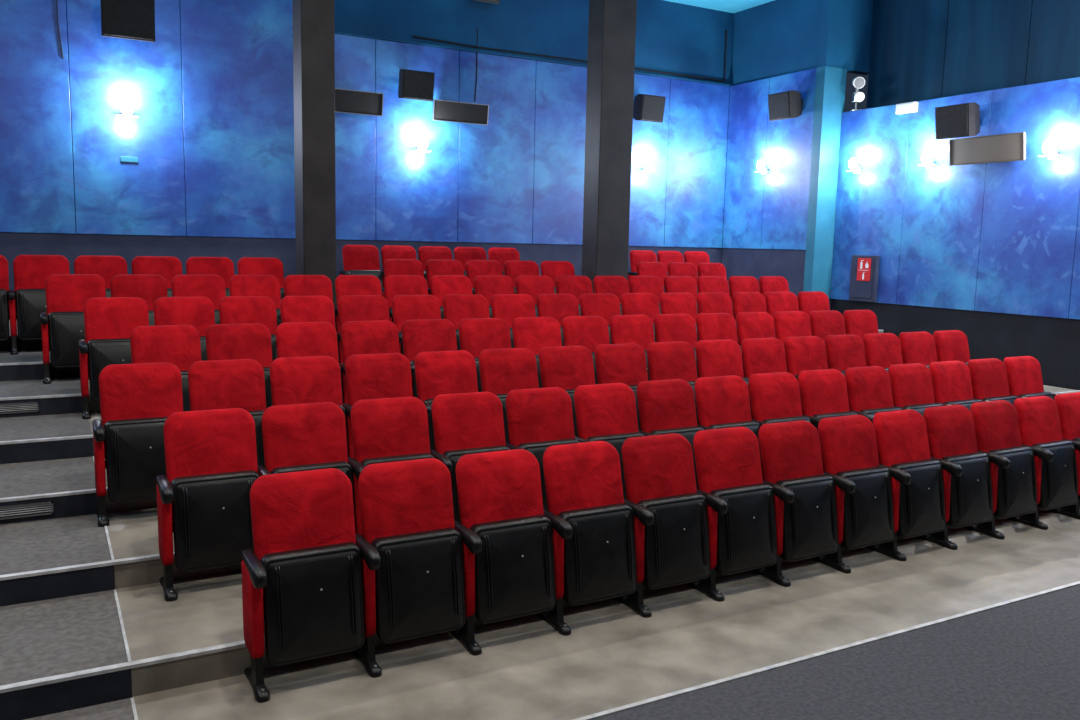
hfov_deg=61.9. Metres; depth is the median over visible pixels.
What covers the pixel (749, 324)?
seat
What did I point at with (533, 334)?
seat
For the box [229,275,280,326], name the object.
seat
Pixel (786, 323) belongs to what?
seat
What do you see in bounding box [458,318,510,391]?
seat
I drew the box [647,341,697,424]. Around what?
seat
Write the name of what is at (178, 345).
seat
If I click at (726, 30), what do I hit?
cable conduit
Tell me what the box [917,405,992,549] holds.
seat
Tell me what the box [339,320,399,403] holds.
seat
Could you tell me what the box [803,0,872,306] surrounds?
pilaster
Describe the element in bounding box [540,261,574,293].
seat
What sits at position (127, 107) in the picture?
wall sconce
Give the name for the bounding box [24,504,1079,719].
floor
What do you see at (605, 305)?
seat
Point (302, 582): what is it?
seat
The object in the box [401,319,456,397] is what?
seat
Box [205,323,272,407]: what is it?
seat
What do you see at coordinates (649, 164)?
wall sconce
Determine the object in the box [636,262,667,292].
seat
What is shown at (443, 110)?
loudspeaker
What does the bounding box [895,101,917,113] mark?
emergency light
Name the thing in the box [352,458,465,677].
seat
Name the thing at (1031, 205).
wall panel
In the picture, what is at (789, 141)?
wall panel
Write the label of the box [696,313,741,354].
seat
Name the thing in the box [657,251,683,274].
seat
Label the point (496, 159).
wall panel
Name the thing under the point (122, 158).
wall socket
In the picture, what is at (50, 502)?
vent grille
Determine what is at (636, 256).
seat
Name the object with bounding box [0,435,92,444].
trim
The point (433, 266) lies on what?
seat
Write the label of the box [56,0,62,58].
cable conduit
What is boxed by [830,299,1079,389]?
wall
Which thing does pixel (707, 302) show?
seat
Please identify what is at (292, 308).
seat
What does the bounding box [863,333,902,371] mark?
seat
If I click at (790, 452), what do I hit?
seat
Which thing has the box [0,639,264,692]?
trim
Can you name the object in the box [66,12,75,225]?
backing
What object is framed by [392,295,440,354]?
seat
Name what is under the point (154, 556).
trim
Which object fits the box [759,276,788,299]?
seat
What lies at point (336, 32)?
trim
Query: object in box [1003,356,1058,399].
seat
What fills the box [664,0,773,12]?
ceiling
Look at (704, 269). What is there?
seat
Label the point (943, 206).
wall panel
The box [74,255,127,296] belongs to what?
seat
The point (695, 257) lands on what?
seat
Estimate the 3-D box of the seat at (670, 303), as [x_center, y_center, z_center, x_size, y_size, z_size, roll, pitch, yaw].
[1.671,-0.292,10.610,0.583,0.982,0.436,-3,8,-29]
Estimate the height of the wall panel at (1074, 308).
2.992 m
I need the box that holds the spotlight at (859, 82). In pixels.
[850,77,864,110]
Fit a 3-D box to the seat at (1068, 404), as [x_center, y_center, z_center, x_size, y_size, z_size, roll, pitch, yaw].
[4.617,0.794,7.625,0.583,0.982,0.436,-3,8,-29]
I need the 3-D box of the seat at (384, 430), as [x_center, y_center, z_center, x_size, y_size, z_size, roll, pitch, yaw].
[-0.937,0.758,5.728,0.583,0.982,0.436,-3,8,-29]
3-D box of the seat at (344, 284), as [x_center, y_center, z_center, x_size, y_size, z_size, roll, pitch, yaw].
[-1.956,-0.422,9.770,0.583,0.982,0.436,-3,8,-29]
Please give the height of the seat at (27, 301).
0.982 m
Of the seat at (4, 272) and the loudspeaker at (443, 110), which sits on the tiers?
the seat at (4, 272)
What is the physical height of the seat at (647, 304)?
0.982 m
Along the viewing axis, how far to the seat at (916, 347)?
9.65 m
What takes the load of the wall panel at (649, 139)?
attached to the wall at (672, 37)
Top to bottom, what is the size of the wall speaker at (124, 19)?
0.514 m
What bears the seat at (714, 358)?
on the tiers
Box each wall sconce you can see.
[116,100,138,120]
[412,137,430,153]
[640,159,654,173]
[757,160,769,174]
[847,158,862,173]
[918,151,937,167]
[1039,139,1061,158]
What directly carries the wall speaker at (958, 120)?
attached to the wall panel at (943, 206)
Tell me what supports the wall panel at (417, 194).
attached to the wall at (672, 37)
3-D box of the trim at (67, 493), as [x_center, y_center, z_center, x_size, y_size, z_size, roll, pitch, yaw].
[-0.590,0.750,7.248,16.846,0.016,0.041,-3,8,-29]
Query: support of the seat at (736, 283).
on the tiers
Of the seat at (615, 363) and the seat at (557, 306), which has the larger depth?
the seat at (557, 306)
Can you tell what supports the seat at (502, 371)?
on the tiers
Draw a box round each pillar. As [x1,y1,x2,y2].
[292,0,335,307]
[582,0,636,292]
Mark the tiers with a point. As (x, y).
(53, 624)
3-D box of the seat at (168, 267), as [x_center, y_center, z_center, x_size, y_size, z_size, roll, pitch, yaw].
[-4.138,-0.624,9.724,0.583,0.982,0.436,-3,8,-29]
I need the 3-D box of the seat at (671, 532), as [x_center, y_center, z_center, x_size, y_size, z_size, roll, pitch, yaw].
[0.763,0.982,5.511,0.583,0.982,0.436,-3,8,-29]
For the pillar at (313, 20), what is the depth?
10.24 m
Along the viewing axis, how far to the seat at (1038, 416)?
7.29 m
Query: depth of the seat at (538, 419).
6.25 m
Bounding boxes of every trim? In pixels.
[0,330,883,365]
[0,390,1079,501]
[0,393,89,400]
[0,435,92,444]
[0,552,174,580]
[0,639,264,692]
[93,456,137,719]
[335,31,729,85]
[573,581,1079,719]
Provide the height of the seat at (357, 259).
0.982 m
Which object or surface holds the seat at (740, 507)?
on the floor
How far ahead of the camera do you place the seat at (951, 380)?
8.36 m
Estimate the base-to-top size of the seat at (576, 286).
0.982 m
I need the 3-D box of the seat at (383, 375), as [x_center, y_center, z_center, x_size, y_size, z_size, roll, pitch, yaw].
[-1.192,0.463,6.739,0.583,0.982,0.436,-3,8,-29]
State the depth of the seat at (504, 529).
4.92 m
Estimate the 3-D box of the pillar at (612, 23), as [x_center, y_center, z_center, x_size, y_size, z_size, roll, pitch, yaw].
[0.939,-3.055,12.294,0.522,5.369,0.385,-3,8,-29]
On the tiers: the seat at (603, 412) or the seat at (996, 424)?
the seat at (603, 412)
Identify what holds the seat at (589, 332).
on the tiers
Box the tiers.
[0,320,1079,719]
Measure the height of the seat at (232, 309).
0.982 m
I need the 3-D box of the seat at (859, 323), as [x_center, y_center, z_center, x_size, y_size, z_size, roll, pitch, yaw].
[3.877,-0.091,10.665,0.618,0.982,0.426,-3,8,-29]
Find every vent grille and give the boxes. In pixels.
[0,402,38,413]
[0,501,53,519]
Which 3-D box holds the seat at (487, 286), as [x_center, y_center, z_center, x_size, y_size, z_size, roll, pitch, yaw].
[-0.511,-0.493,10.563,0.583,0.982,0.436,-3,8,-29]
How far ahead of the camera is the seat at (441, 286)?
10.31 m
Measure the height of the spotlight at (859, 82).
0.533 m
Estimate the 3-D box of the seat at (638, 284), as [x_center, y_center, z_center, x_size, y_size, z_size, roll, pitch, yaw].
[1.416,-0.587,11.620,0.583,0.982,0.436,-3,8,-29]
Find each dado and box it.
[0,232,721,307]
[721,248,805,295]
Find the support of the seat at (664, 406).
on the tiers
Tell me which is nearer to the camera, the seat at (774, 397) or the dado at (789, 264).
the seat at (774, 397)
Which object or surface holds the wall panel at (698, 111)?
attached to the wall at (672, 37)
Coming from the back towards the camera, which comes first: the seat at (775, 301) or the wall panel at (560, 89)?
the wall panel at (560, 89)
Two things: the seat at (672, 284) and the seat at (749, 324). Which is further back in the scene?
the seat at (672, 284)
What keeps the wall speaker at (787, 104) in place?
attached to the wall panel at (789, 141)
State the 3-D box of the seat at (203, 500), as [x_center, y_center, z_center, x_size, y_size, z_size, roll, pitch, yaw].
[-1.900,0.805,5.200,0.583,0.982,0.436,-3,8,-29]
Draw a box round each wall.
[334,0,733,244]
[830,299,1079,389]
[866,0,1079,108]
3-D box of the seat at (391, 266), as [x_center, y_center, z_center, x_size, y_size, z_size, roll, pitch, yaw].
[-1.657,-0.745,11.085,0.583,0.982,0.436,-3,8,-29]
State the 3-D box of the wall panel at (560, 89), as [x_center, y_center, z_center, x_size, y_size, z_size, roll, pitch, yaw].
[0.471,-3.349,14.788,1.314,2.882,0.066,-3,8,-29]
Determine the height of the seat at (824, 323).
0.982 m
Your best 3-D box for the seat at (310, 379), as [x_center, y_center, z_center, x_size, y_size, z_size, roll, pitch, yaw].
[-1.673,0.486,6.474,0.583,0.982,0.436,-3,8,-29]
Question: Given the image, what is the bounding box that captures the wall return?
[730,0,820,85]
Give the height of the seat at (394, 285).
0.982 m
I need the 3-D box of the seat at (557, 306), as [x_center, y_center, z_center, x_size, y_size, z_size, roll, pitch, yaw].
[0.226,-0.221,9.817,0.583,0.982,0.436,-3,8,-29]
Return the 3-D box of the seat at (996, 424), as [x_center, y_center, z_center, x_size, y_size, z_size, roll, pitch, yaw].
[3.654,0.842,7.096,0.583,0.982,0.436,-3,8,-29]
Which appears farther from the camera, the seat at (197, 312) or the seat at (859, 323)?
the seat at (859, 323)
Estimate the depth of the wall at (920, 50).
13.09 m
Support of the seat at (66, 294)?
on the tiers
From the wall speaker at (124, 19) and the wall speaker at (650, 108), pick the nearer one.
the wall speaker at (124, 19)
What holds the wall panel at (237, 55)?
attached to the wall at (672, 37)
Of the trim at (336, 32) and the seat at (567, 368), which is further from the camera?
the trim at (336, 32)
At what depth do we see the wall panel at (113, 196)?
11.60 m
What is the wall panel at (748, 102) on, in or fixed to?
attached to the wall return
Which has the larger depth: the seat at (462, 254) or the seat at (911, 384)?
the seat at (462, 254)
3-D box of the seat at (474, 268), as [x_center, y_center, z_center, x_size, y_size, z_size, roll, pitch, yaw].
[-0.693,-0.791,11.613,0.583,0.982,0.436,-3,8,-29]
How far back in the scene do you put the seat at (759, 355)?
8.59 m
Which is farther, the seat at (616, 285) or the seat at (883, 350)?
the seat at (616, 285)
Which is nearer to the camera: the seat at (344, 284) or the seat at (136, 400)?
the seat at (136, 400)
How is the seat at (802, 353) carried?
on the tiers
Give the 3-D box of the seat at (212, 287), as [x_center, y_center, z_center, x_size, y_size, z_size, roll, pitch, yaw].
[-3.401,-0.352,8.977,0.583,0.982,0.436,-3,8,-29]
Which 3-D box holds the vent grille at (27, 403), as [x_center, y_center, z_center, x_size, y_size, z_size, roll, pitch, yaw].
[-4.408,0.402,7.441,0.462,0.082,0.011,-3,8,-29]
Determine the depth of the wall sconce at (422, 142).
13.37 m
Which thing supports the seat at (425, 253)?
on the tiers
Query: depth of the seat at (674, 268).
13.19 m
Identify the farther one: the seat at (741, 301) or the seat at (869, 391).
the seat at (741, 301)
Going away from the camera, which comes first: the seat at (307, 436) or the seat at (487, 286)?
the seat at (307, 436)
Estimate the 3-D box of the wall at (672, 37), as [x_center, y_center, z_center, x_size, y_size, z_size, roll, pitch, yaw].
[-3.830,-2.646,12.657,16.682,6.481,0.209,-3,8,-29]
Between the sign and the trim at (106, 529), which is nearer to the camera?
the trim at (106, 529)
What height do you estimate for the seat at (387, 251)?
0.982 m
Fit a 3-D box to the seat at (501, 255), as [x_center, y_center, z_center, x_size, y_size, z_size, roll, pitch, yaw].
[-0.482,-1.172,13.364,0.618,0.982,0.426,-3,8,-29]
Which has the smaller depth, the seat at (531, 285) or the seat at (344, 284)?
the seat at (344, 284)
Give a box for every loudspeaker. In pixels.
[335,88,383,115]
[432,99,488,124]
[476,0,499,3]
[949,132,1025,165]
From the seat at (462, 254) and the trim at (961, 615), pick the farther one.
the seat at (462, 254)
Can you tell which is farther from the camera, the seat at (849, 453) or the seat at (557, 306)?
the seat at (557, 306)
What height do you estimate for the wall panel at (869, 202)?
2.992 m
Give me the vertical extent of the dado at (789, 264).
2.153 m
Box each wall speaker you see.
[100,0,154,41]
[398,69,434,100]
[633,94,665,122]
[768,90,802,120]
[935,102,979,139]
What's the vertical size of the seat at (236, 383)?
0.982 m
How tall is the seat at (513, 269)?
0.982 m
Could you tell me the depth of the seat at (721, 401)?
7.05 m
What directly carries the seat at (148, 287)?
on the tiers
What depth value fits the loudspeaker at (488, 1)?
13.70 m
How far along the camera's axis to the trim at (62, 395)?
7.55 m
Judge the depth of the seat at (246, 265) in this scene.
10.29 m
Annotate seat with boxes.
[0,255,9,340]
[7,255,69,354]
[40,274,105,383]
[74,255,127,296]
[79,297,148,418]
[92,362,182,526]
[110,274,167,325]
[130,325,200,410]
[131,256,181,296]
[153,297,214,360]
[156,408,259,601]
[171,275,225,323]
[186,257,233,296]
[188,359,265,466]
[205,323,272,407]
[219,296,276,360]
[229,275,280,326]
[237,257,284,299]
[241,468,364,702]
[257,402,354,520]
[266,356,347,450]
[275,322,342,400]
[280,296,339,362]
[283,275,336,331]
[334,275,381,332]
[337,295,389,363]
[339,245,382,291]
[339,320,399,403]
[343,353,412,458]
[348,397,434,536]
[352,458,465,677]
[381,245,416,287]
[381,259,423,297]
[384,275,427,322]
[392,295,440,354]
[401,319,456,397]
[414,350,477,450]
[418,246,451,280]
[426,259,463,294]
[430,275,471,318]
[430,392,510,522]
[443,294,489,349]
[449,449,555,655]
[454,247,486,275]
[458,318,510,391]
[466,260,502,293]
[474,275,514,317]
[479,348,538,442]
[488,247,519,274]
[491,294,535,347]
[504,260,539,293]
[505,387,580,510]
[512,317,561,387]
[515,275,554,316]
[536,294,578,345]
[536,441,636,635]
[539,345,594,435]
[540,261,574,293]
[555,276,592,315]
[562,316,609,383]
[574,383,644,498]
[580,293,620,343]
[593,276,628,314]
[594,343,647,429]
[609,315,654,380]
[614,433,710,617]
[621,293,659,341]
[627,250,656,292]
[629,276,663,313]
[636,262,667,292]
[636,379,703,488]
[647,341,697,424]
[654,314,697,377]
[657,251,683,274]
[659,293,697,341]
[664,276,697,313]
[667,262,697,292]
[684,251,709,274]
[686,427,776,601]
[694,375,759,450]
[695,339,748,390]
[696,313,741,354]
[697,263,729,293]
[697,276,732,308]
[697,292,736,328]
[729,276,759,299]
[732,292,766,320]
[736,312,775,345]
[741,338,786,378]
[748,372,811,426]
[751,420,837,586]
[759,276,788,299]
[765,292,798,319]
[774,311,811,344]
[784,336,827,382]
[797,291,829,315]
[798,369,857,430]
[809,310,845,342]
[811,415,893,573]
[825,334,866,376]
[843,310,878,339]
[845,366,901,422]
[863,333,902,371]
[866,409,945,560]
[888,363,942,415]
[899,331,937,367]
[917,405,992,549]
[929,361,981,409]
[933,330,969,364]
[963,400,1036,539]
[967,358,1017,404]
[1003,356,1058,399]
[1007,396,1077,529]
[1047,392,1079,519]
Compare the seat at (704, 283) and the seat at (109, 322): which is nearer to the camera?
the seat at (109, 322)
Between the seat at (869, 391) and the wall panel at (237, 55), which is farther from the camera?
the wall panel at (237, 55)
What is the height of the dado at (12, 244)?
2.153 m
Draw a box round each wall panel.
[0,0,75,233]
[66,0,185,235]
[180,0,294,238]
[335,34,375,239]
[375,39,458,241]
[457,50,535,243]
[532,61,586,244]
[629,74,669,246]
[664,79,729,247]
[722,78,769,248]
[761,68,815,249]
[830,105,909,303]
[896,90,992,310]
[975,77,1079,318]
[1068,203,1079,319]
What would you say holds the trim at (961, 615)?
on the floor
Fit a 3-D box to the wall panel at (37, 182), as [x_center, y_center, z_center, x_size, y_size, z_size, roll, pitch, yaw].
[-6.454,-3.600,10.906,1.314,4.070,0.066,-3,8,-29]
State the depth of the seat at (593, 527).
5.18 m
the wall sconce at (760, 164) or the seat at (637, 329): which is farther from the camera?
the wall sconce at (760, 164)
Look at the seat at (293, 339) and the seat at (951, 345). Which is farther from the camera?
the seat at (951, 345)
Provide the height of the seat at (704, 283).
0.982 m
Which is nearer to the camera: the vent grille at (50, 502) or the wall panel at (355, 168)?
the vent grille at (50, 502)
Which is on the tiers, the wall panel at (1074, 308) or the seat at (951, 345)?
the seat at (951, 345)
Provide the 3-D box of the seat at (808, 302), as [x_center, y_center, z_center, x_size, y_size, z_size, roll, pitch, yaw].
[3.622,-0.386,11.676,0.618,0.982,0.426,-3,8,-29]
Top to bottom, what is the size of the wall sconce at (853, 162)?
0.237 m
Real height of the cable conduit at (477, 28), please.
1.101 m
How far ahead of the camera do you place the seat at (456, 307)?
9.30 m
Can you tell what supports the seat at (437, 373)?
on the tiers
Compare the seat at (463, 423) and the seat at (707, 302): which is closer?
the seat at (463, 423)
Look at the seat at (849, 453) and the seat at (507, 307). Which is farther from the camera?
the seat at (507, 307)
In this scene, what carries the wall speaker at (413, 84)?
attached to the wall panel at (417, 194)
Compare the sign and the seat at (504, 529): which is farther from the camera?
the sign
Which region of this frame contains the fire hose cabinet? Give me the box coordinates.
[849,255,879,301]
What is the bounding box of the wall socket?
[120,156,137,162]
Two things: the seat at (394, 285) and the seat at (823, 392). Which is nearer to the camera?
the seat at (823, 392)
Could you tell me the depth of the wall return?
15.21 m
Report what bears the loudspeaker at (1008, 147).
attached to the wall panel at (943, 206)
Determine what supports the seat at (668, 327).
on the tiers
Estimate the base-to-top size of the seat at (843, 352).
0.982 m
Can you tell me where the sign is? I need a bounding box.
[857,258,870,280]
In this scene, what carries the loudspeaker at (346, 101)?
attached to the wall panel at (355, 168)
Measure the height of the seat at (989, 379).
0.982 m
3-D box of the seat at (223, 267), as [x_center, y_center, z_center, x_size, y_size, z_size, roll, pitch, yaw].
[-3.656,-0.647,9.988,0.583,0.982,0.436,-3,8,-29]
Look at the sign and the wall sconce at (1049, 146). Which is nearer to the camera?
the wall sconce at (1049, 146)
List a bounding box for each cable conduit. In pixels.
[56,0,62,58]
[413,30,726,81]
[474,28,477,101]
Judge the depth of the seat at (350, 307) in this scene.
8.78 m
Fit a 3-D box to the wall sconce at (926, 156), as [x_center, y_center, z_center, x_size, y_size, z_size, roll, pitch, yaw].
[5.604,-2.898,13.006,0.179,0.237,0.260,-3,8,-29]
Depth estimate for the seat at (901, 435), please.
6.50 m
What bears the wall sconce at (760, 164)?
attached to the wall panel at (789, 141)
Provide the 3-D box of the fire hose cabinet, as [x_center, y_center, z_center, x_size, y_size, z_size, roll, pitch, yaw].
[5.096,-1.284,14.162,0.077,0.720,0.506,-3,8,-29]
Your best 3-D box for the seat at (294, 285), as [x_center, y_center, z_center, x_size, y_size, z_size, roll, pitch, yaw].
[-2.438,-0.399,9.506,0.583,0.982,0.436,-3,8,-29]

